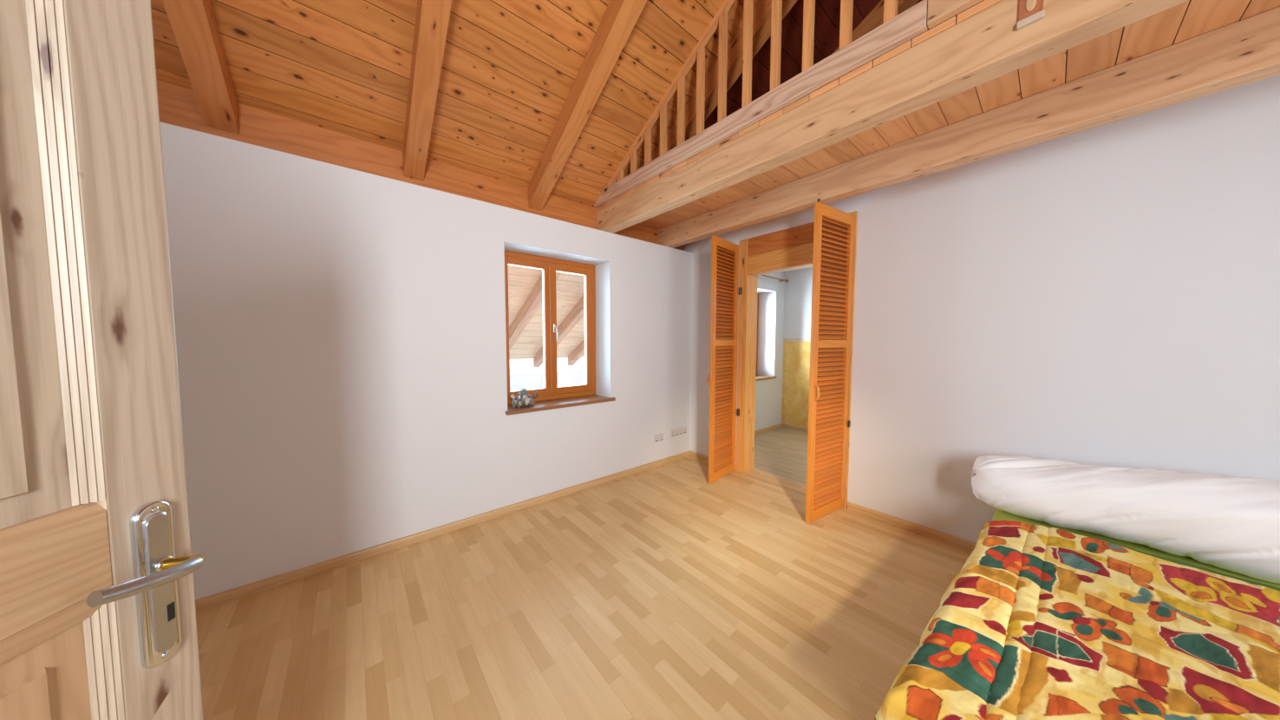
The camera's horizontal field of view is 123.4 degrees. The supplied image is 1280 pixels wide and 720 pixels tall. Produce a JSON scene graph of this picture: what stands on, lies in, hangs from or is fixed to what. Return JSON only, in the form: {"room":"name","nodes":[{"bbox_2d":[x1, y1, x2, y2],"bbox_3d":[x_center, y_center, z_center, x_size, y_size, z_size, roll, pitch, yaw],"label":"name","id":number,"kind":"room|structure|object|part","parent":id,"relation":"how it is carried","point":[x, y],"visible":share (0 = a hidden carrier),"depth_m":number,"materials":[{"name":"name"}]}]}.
{"room":"bedroom","nodes":[
{"label":"bedroom","id":0,"kind":"room"},
{"bbox_2d":[159,121,785,600],"bbox_3d":[-0.130,-0.069,3.890,6.720,2.600,0.360,-3,4,-40],"label":"wall","id":1,"kind":"structure","parent":0,"point":[341,336],"depth_m":2.27,"materials":[{"name":"white paint"}]},
{"bbox_2d":[156,79,685,250],"bbox_3d":[-0.102,-1.400,3.785,6.320,0.310,0.025,-3,4,-40],"label":"board","id":2,"kind":"object","parent":1,"relation":"on","point":[179,106],"visible":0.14,"depth_m":2.28,"materials":[{"name":"brown wood"}]},
{"bbox_2d":[195,450,690,612],"bbox_3d":[-0.900,1.246,3.073,4.000,0.062,0.016,-3,4,-40],"label":"baseboard","id":3,"kind":"structure","parent":1,"relation":"attached to","point":[230,595],"depth_m":2.39,"materials":[{"name":"beige wood"}]},
{"bbox_2d":[504,250,595,404],"bbox_3d":[-0.869,-0.298,3.361,1.038,1.377,0.127,-3,4,-40],"label":"window","id":4,"kind":"structure","parent":1,"relation":"in","point":[549,266],"depth_m":3.37,"materials":[{"name":"brown wood"}]},
{"bbox_3d":[-1.064,-0.290,3.224,0.472,1.285,0.055,-3,4,-40],"label":"sash","id":5,"kind":"part","parent":4,"relation":"part of","materials":[{"name":"brown wood"}]},
{"bbox_3d":[-0.863,-0.297,3.350,0.028,1.285,0.010,-3,4,-40],"label":"meeting moulding","id":6,"kind":"part","parent":4,"relation":"part of","materials":[{"name":"brown wood"}]},
{"bbox_3d":[-0.812,-0.253,3.350,0.033,0.143,0.023,1,3,13],"label":"handle","id":7,"kind":"part","parent":4,"relation":"part of","materials":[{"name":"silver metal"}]},
{"bbox_3d":[-0.701,-0.307,3.529,0.472,1.285,0.055,-3,4,-40],"label":"sash","id":8,"kind":"part","parent":4,"relation":"part of","materials":[{"name":"brown wood"}]},
{"bbox_2d":[505,394,615,415],"bbox_3d":[-0.781,0.412,3.311,1.099,0.032,0.348,-3,4,-40],"label":"window sill","id":9,"kind":"structure","parent":1,"relation":"attached to","point":[583,400],"depth_m":3.22,"materials":[{"name":"brown wood"}]},
{"bbox_2d":[510,387,538,407],"bbox_3d":[-1.020,0.330,3.063,0.249,0.157,0.136,-3,4,-40],"label":"ornament","id":10,"kind":"object","parent":9,"relation":"on","point":[522,399],"visible":1,"depth_m":3.01,"materials":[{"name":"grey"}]},
{"bbox_2d":[653,432,663,442],"bbox_3d":[0.220,0.899,3.996,0.141,0.080,0.013,-3,4,-40],"label":"wall socket","id":11,"kind":"object","parent":1,"relation":"attached to","point":[657,437],"visible":1,"depth_m":3.99,"materials":[{"name":"white plastic"}]},
{"bbox_2d":[670,426,686,436],"bbox_3d":[0.467,0.870,4.202,0.274,0.080,0.013,-3,4,-40],"label":"wall socket","id":12,"kind":"object","parent":1,"relation":"attached to","point":[682,430],"visible":1,"depth_m":4.20,"materials":[{"name":"white plastic"}]},
{"bbox_2d":[755,293,758,374],"bbox_3d":[1.622,-0.413,5.496,0.968,1.364,0.127,-3,4,-40],"label":"window","id":13,"kind":"structure","parent":1,"relation":"in","point":[757,293],"depth_m":5.78,"materials":[{"name":"brown wood"}]},
{"bbox_2d":[755,374,776,380],"bbox_3d":[1.714,0.289,5.425,1.010,0.028,0.372,-3,4,-40],"label":"window sill","id":14,"kind":"structure","parent":1,"relation":"attached to","point":[758,377],"depth_m":5.51,"materials":[{"name":"brown wood"}]},
{"bbox_2d":[754,423,782,435],"bbox_3d":[1.601,1.133,5.168,2.070,0.062,0.016,-3,4,-40],"label":"baseboard","id":15,"kind":"structure","parent":1,"relation":"attached to","point":[773,427],"depth_m":5.54,"materials":[{"name":"beige wood"}]},
{"bbox_2d":[759,274,788,282],"bbox_3d":[1.854,-1.260,5.182,1.380,0.051,0.106,-3,4,-40],"label":"curtain rod","id":16,"kind":"object","parent":1,"relation":"attached to","point":[780,279],"visible":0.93,"depth_m":5.38,"materials":[{"name":"brown wood"}]},
{"bbox_2d":[596,0,1188,233],"bbox_3d":[1.200,-1.278,1.627,0.128,0.219,4.959,-3,4,-40],"label":"beam","id":17,"kind":"structure","parent":1,"relation":"on","point":[986,46],"depth_m":1.57,"materials":[{"name":"brown wood"}]},
{"bbox_2d":[1016,0,1044,30],"bbox_3d":[1.420,-1.282,1.252,0.016,0.115,0.067,-3,4,-40],"label":"plaque","id":18,"kind":"object","parent":17,"relation":"attached to","point":[1030,11],"visible":1,"depth_m":1.25,"materials":[{"name":"brown wood"}]},
{"bbox_2d":[658,6,1279,248],"bbox_3d":[1.850,-1.307,2.172,0.118,0.219,4.959,-3,4,-40],"label":"beam","id":19,"kind":"structure","parent":1,"relation":"on","point":[1247,50],"depth_m":1.80,"materials":[{"name":"brown wood"}]},
{"bbox_2d":[150,0,881,208],"bbox_3d":[1.339,-2.276,1.753,7.060,1.998,5.460,-3,4,-40],"label":"ceiling","id":20,"kind":"structure","parent":0,"point":[510,68],"depth_m":2.18,"materials":[{"name":"brown wood"}]},
{"bbox_2d":[162,0,239,134],"bbox_3d":[-1.218,-2.189,0.556,0.120,1.984,3.409,-3,4,-40],"label":"rafter","id":21,"kind":"object","parent":20,"relation":"attached to","point":[193,24],"visible":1,"depth_m":1.66,"materials":[{"name":"orange wood"}]},
{"bbox_2d":[402,0,451,181],"bbox_3d":[-0.536,-2.220,1.127,0.120,1.984,3.409,-3,4,-40],"label":"rafter","id":22,"kind":"object","parent":20,"relation":"attached to","point":[432,19],"visible":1,"depth_m":1.99,"materials":[{"name":"orange wood"}]},
{"bbox_2d":[528,0,646,211],"bbox_3d":[0.161,-2.251,1.711,0.120,1.984,3.409,-3,4,-40],"label":"rafter","id":23,"kind":"object","parent":20,"relation":"attached to","point":[619,18],"visible":1,"depth_m":2.33,"materials":[{"name":"orange wood"}]},
{"bbox_2d":[618,0,796,231],"bbox_3d":[0.843,-2.282,2.282,0.120,1.984,3.409,-3,4,-40],"label":"rafter","id":24,"kind":"object","parent":20,"relation":"attached to","point":[762,10],"visible":0.35,"depth_m":2.48,"materials":[{"name":"orange wood"}]},
{"bbox_2d":[783,0,919,107],"bbox_3d":[1.525,-2.313,2.854,0.120,1.984,3.409,-3,4,-40],"label":"rafter","id":25,"kind":"object","parent":20,"relation":"attached to","point":[874,19],"visible":0.18,"depth_m":2.52,"materials":[{"name":"orange wood"}]},
{"bbox_2d":[195,426,972,719],"bbox_3d":[1.374,1.387,1.909,7.060,0.080,5.331,-3,4,-40],"label":"floor","id":26,"kind":"structure","parent":0,"point":[664,591],"depth_m":1.82,"materials":[{"name":"brown wood"}]},
{"bbox_2d":[753,468,806,485],"bbox_3d":[1.595,1.253,3.561,0.024,0.004,0.923,-3,4,-40],"label":"threshold","id":27,"kind":"object","parent":26,"relation":"on","point":[754,468],"visible":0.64,"depth_m":3.66,"materials":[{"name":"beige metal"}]},
{"bbox_2d":[991,508,1279,591],"bbox_3d":[1.955,1.148,1.147,2.088,0.486,1.220,-3,4,-40],"label":"bed","id":28,"kind":"object","parent":26,"relation":"on","point":[998,514],"visible":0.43,"depth_m":1.64,"materials":[{"name":"green fabric"}]},
{"bbox_2d":[874,520,1279,719],"bbox_3d":[1.734,0.983,0.962,1.690,0.170,1.400,-3,4,-40],"label":"quilt","id":29,"kind":"object","parent":28,"relation":"on","point":[1038,622],"visible":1,"depth_m":1.11,"materials":[{"name":"fabric"}]},
{"bbox_2d":[971,455,1279,583],"bbox_3d":[2.557,0.714,1.668,0.491,0.395,1.379,-3,4,-40],"label":"bedding","id":30,"kind":"object","parent":28,"relation":"on","point":[1229,523],"visible":1,"depth_m":1.60,"materials":[{"name":"white fabric"}]},
{"bbox_2d":[783,267,812,338],"bbox_3d":[3.966,-0.145,4.038,0.150,2.750,5.391,-3,4,-40],"label":"wall","id":31,"kind":"structure","parent":0,"point":[799,287],"depth_m":5.56,"materials":[{"name":"white paint"}]},
{"bbox_2d":[782,423,808,431],"bbox_3d":[3.953,1.204,3.988,0.016,0.062,4.811,-3,4,-40],"label":"baseboard","id":32,"kind":"structure","parent":31,"relation":"attached to","point":[789,426],"depth_m":5.65,"materials":[{"name":"beige wood"}]},
{"bbox_2d":[781,341,810,427],"bbox_3d":[3.956,0.515,3.964,0.006,1.440,4.831,-3,4,-40],"label":"paint","id":33,"kind":"object","parent":31,"relation":"attached to","point":[796,355],"visible":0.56,"depth_m":5.63,"materials":[{"name":"yellow paint"}]},
{"bbox_2d":[783,338,810,341],"bbox_3d":[3.956,-0.231,3.921,0.010,0.055,4.831,-3,4,-40],"label":"border","id":34,"kind":"structure","parent":31,"relation":"attached to","point":[785,339],"depth_m":5.59,"materials":[{"name":"paint"}]},
{"bbox_2d":[596,0,1279,228],"bbox_3d":[1.706,-1.423,1.972,1.356,0.034,5.065,-3,4,-40],"label":"floor","id":35,"kind":"structure","parent":0,"point":[1189,19],"depth_m":1.76,"materials":[{"name":"brown wood"}]},
{"bbox_2d":[594,0,983,207],"bbox_3d":[1.143,-2.217,1.516,0.040,1.600,4.945,-3,4,-40],"label":"loft railing","id":36,"kind":"object","parent":35,"relation":"on","point":[896,29],"visible":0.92,"depth_m":2.06,"materials":[{"name":"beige wood"}]},
{"bbox_3d":[1.977,-1.415,0.564,0.040,0.110,2.347,-3,4,-40],"label":"rail","id":37,"kind":"part","parent":36,"relation":"part of","materials":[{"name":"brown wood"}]},
{"bbox_2d":[848,0,1067,83],"bbox_3d":[2.282,-2.422,2.334,0.060,1.918,5.150,-3,4,-40],"label":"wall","id":38,"kind":"structure","parent":0,"point":[919,0],"depth_m":2.47,"materials":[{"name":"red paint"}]},
{"bbox_2d":[685,74,1279,542],"bbox_3d":[2.157,-0.068,2.654,0.204,2.745,5.191,-3,4,-40],"label":"wall","id":39,"kind":"structure","parent":0,"point":[1106,295],"depth_m":2.04,"materials":[{"name":"white paint"}]},
{"bbox_2d":[690,450,735,470],"bbox_3d":[0.850,1.192,4.110,0.016,0.062,0.674,-3,4,-40],"label":"baseboard","id":40,"kind":"structure","parent":39,"relation":"attached to","point":[693,453],"depth_m":4.24,"materials":[{"name":"beige wood"}]},
{"bbox_2d":[707,235,742,483],"bbox_3d":[0.887,0.006,3.611,0.534,2.462,0.073,-3,4,-42],"label":"louvered door","id":41,"kind":"structure","parent":39,"relation":"in","point":[721,379],"depth_m":3.58,"materials":[{"name":"orange wood"}]},
{"bbox_3d":[0.876,1.189,3.669,0.028,0.093,0.392,3,4,43],"label":"rail","id":42,"kind":"part","parent":41,"relation":"part of","materials":[{"name":"orange wood"}]},
{"bbox_3d":[0.879,-0.178,3.592,0.028,0.065,0.392,3,4,43],"label":"rail","id":43,"kind":"part","parent":41,"relation":"part of","materials":[{"name":"orange wood"}]},
{"bbox_3d":[0.881,-1.181,3.536,0.028,0.085,0.392,3,4,43],"label":"rail","id":44,"kind":"part","parent":41,"relation":"part of","materials":[{"name":"orange wood"}]},
{"bbox_2d":[753,264,812,275],"bbox_3d":[1.537,-1.085,3.377,0.154,0.362,0.925,-3,4,-40],"label":"lintel","id":45,"kind":"object","parent":39,"relation":"attached to","point":[807,265],"visible":0.14,"depth_m":3.50,"materials":[{"name":"wood"}]},
{"bbox_2d":[735,210,857,508],"bbox_3d":[1.511,-0.003,3.418,0.208,2.526,1.128,-3,4,-40],"label":"door frame","id":46,"kind":"structure","parent":39,"relation":"attached to","point":[791,247],"depth_m":3.68,"materials":[{"name":"brown wood"}]},
{"bbox_3d":[1.181,-0.025,3.811,0.208,2.526,0.102,-3,4,-40],"label":"jamb post","id":47,"kind":"part","parent":46,"relation":"part of","materials":[{"name":"brown wood"}]},
{"bbox_3d":[1.841,0.020,3.026,0.208,2.526,0.102,-3,4,-40],"label":"jamb post","id":48,"kind":"part","parent":46,"relation":"part of","materials":[{"name":"brown wood"}]},
{"bbox_2d":[805,198,855,523],"bbox_3d":[1.562,0.032,2.783,0.544,2.505,0.071,-2,4,-32],"label":"louvered door","id":49,"kind":"structure","parent":39,"relation":"in","point":[833,232],"depth_m":2.78,"materials":[{"name":"orange wood"}]},
{"bbox_3d":[1.361,0.254,2.652,0.020,0.126,0.042,-2,4,-32],"label":"pull handle","id":50,"kind":"part","parent":49,"relation":"part of","materials":[{"name":"orange wood"}]},
{"bbox_3d":[1.544,1.235,2.865,0.415,0.093,0.028,-2,4,-32],"label":"rail","id":51,"kind":"part","parent":49,"relation":"part of","materials":[{"name":"orange wood"}]},
{"bbox_3d":[1.546,-0.132,2.788,0.415,0.065,0.028,-2,4,-32],"label":"rail","id":52,"kind":"part","parent":49,"relation":"part of","materials":[{"name":"orange wood"}]},
{"bbox_3d":[1.548,-1.147,2.730,0.415,0.085,0.028,-2,4,-32],"label":"rail","id":53,"kind":"part","parent":49,"relation":"part of","materials":[{"name":"orange wood"}]},
{"bbox_2d":[847,501,976,551],"bbox_3d":[2.767,1.324,1.829,0.016,0.062,3.022,-3,4,-40],"label":"baseboard","id":54,"kind":"structure","parent":39,"relation":"attached to","point":[949,538],"depth_m":2.62,"materials":[{"name":"beige wood"}]},
{"bbox_3d":[-1.138,-0.887,-0.295,0.540,4.700,5.391,-3,4,-40],"label":"wall","id":55,"kind":"structure","parent":0,"visible":0},
{"bbox_2d":[0,0,205,719],"bbox_3d":[-0.730,0.382,0.195,0.122,2.088,0.850,0,3,-7],"label":"door","id":56,"kind":"structure","parent":55,"relation":"in","point":[98,621],"depth_m":0.49,"materials":[{"name":"brown wood"}]},
{"bbox_3d":[-0.769,-0.143,0.161,0.016,0.738,0.616,0,3,-6],"label":"panel","id":57,"kind":"part","parent":56,"relation":"part of","materials":[{"name":"brown wood"}]},
{"bbox_3d":[-0.771,0.795,0.214,0.016,0.808,0.616,0,3,-6],"label":"panel","id":58,"kind":"part","parent":56,"relation":"part of","materials":[{"name":"brown wood"}]},
{"bbox_3d":[-0.760,0.232,0.183,0.024,0.016,0.650,0,3,-6],"label":"moulding","id":59,"kind":"part","parent":56,"relation":"part of","materials":[{"name":"brown wood"}]},
{"bbox_3d":[-0.769,0.297,0.186,0.042,0.113,0.650,0,3,-7],"label":"rail","id":60,"kind":"part","parent":56,"relation":"part of","materials":[{"name":"brown wood"}]},
{"bbox_3d":[-0.760,0.373,0.191,0.024,0.038,0.650,0,3,-6],"label":"moulding","id":61,"kind":"part","parent":56,"relation":"part of","materials":[{"name":"brown wood"}]},
{"bbox_3d":[-0.795,-0.181,0.475,0.024,0.776,0.017,0,3,-6],"label":"moulding","id":62,"kind":"part","parent":56,"relation":"part of","materials":[{"name":"brown wood"}]},
{"bbox_3d":[-0.797,0.773,0.529,0.024,0.874,0.017,0,3,-6],"label":"moulding","id":63,"kind":"part","parent":56,"relation":"part of","materials":[{"name":"brown wood"}]},
{"bbox_3d":[-0.720,0.324,0.508,0.031,0.044,0.114,0,3,-6],"label":"lever","id":64,"kind":"part","parent":56,"relation":"part of","materials":[{"name":"silver metal"}]},
{"bbox_3d":[-0.785,0.364,0.562,0.011,0.271,0.048,0,3,-6],"label":"handle plate","id":65,"kind":"part","parent":56,"relation":"part of","materials":[{"name":"silver metal"}]},
{"label":"outside","id":66,"kind":"structure","parent":0,"visible":0},
{"bbox_2d":[509,370,584,391],"bbox_3d":[-1.197,0.490,6.907,11.000,0.540,0.060,-3,4,-40],"label":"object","id":67,"kind":"object","parent":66,"point":[527,381],"visible":0.07,"depth_m":6.32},
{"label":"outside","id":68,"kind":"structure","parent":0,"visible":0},
{"bbox_2d":[508,265,584,359],"bbox_3d":[-0.745,-0.742,5.523,12.000,1.535,2.850,-3,4,-40],"label":"soffit","id":69,"kind":"structure","parent":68,"point":[570,288],"depth_m":4.93,"materials":[{"name":"brown wood"}]},
{"bbox_2d":[509,271,561,349],"bbox_3d":[-1.596,-0.614,4.769,0.110,1.669,2.800,-3,4,-40],"label":"rafter","id":70,"kind":"object","parent":69,"relation":"attached to","point":[534,299],"visible":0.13,"depth_m":4.62,"materials":[{"name":"brown wood"}]},
{"bbox_2d":[533,294,584,366],"bbox_3d":[-1.014,-0.640,5.257,0.110,1.669,2.800,-3,4,-40],"label":"rafter","id":71,"kind":"object","parent":69,"relation":"attached to","point":[577,313],"visible":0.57,"depth_m":5.33,"materials":[{"name":"brown wood"}]},
{"bbox_2d":[568,339,584,365],"bbox_3d":[-0.478,-0.664,5.706,0.110,1.669,2.800,-3,4,-40],"label":"rafter","id":72,"kind":"object","parent":69,"relation":"attached to","point":[578,351],"visible":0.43,"depth_m":6.54,"materials":[{"name":"brown wood"}]}
]}

